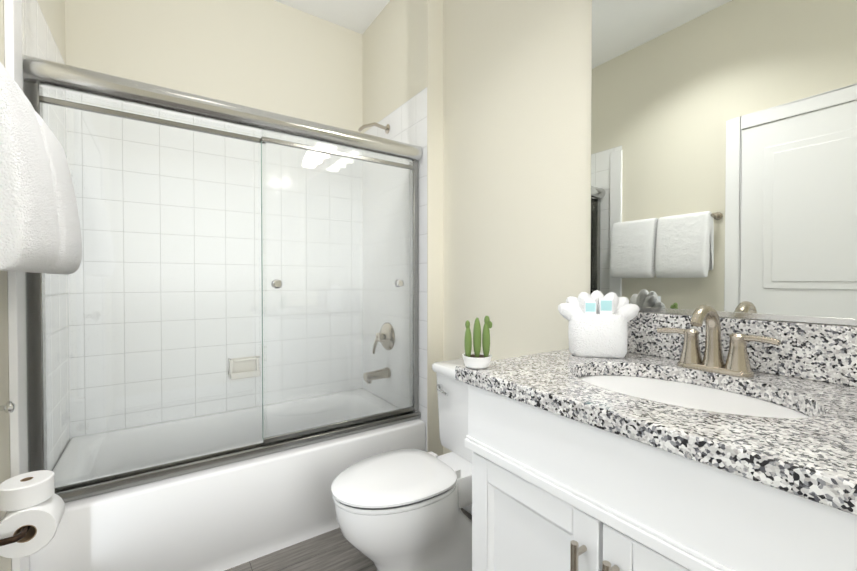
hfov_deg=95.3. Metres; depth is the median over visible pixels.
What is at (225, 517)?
bathtub
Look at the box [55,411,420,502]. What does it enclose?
door track
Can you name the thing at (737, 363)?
faucet
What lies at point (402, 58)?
wall
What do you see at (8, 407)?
robe hook
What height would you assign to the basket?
0.200 m
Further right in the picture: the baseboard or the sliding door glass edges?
the baseboard
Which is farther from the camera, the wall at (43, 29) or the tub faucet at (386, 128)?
the tub faucet at (386, 128)
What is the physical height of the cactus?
0.137 m
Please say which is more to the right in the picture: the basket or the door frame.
the basket
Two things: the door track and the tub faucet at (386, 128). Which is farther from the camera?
the tub faucet at (386, 128)
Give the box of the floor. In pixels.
[225,508,471,570]
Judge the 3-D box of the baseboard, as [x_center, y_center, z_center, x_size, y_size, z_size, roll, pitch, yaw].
[0.330,1.073,1.742,0.014,0.100,0.886,-1,1,-34]
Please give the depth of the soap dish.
2.26 m
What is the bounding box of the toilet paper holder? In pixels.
[0,470,64,557]
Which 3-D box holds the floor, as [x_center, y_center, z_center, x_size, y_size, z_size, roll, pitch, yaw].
[-0.110,1.163,0.964,1.820,0.060,3.500,-1,1,-34]
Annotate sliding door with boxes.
[22,54,421,486]
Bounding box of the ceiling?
[274,0,389,33]
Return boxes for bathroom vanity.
[455,312,856,570]
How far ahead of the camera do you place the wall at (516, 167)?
1.67 m
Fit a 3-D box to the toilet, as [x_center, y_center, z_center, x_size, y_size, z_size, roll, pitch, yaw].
[0.001,0.744,1.536,0.778,0.763,0.472,-1,1,-34]
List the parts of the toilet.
seat, lever, tank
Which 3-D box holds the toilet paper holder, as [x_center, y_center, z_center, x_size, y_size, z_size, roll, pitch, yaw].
[-1.021,0.580,0.980,0.142,0.172,0.203,-1,1,-34]
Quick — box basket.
[558,290,639,357]
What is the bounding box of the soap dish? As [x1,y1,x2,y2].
[228,356,260,379]
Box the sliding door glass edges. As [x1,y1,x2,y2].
[261,141,262,438]
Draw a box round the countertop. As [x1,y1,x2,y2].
[455,349,856,515]
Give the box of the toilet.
[331,358,471,570]
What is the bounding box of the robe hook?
[0,401,14,412]
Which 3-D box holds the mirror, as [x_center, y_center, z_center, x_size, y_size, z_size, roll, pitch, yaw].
[0.958,-0.477,0.806,0.009,1.132,1.370,-1,1,-34]
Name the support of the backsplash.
on the bathroom vanity
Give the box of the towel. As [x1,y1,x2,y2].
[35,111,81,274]
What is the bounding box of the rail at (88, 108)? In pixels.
[41,96,413,169]
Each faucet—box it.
[356,122,394,383]
[657,304,780,376]
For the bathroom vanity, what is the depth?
0.74 m
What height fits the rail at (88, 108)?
0.032 m
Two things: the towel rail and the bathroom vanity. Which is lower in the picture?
the bathroom vanity
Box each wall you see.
[0,0,69,570]
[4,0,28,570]
[65,0,362,439]
[362,0,442,455]
[443,0,856,454]
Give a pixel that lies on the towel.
(70, 250)
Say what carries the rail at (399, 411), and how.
attached to the sliding door
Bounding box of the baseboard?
[463,504,471,514]
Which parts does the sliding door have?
sliding door knobs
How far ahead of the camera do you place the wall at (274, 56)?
2.18 m
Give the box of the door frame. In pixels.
[24,81,417,471]
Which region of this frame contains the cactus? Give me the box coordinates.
[462,316,491,368]
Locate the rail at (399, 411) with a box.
[263,406,413,443]
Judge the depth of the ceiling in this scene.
2.45 m
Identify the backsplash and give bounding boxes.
[627,312,856,386]
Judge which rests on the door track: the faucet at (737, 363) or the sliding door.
the sliding door
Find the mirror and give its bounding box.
[590,0,856,325]
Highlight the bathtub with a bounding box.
[29,388,424,570]

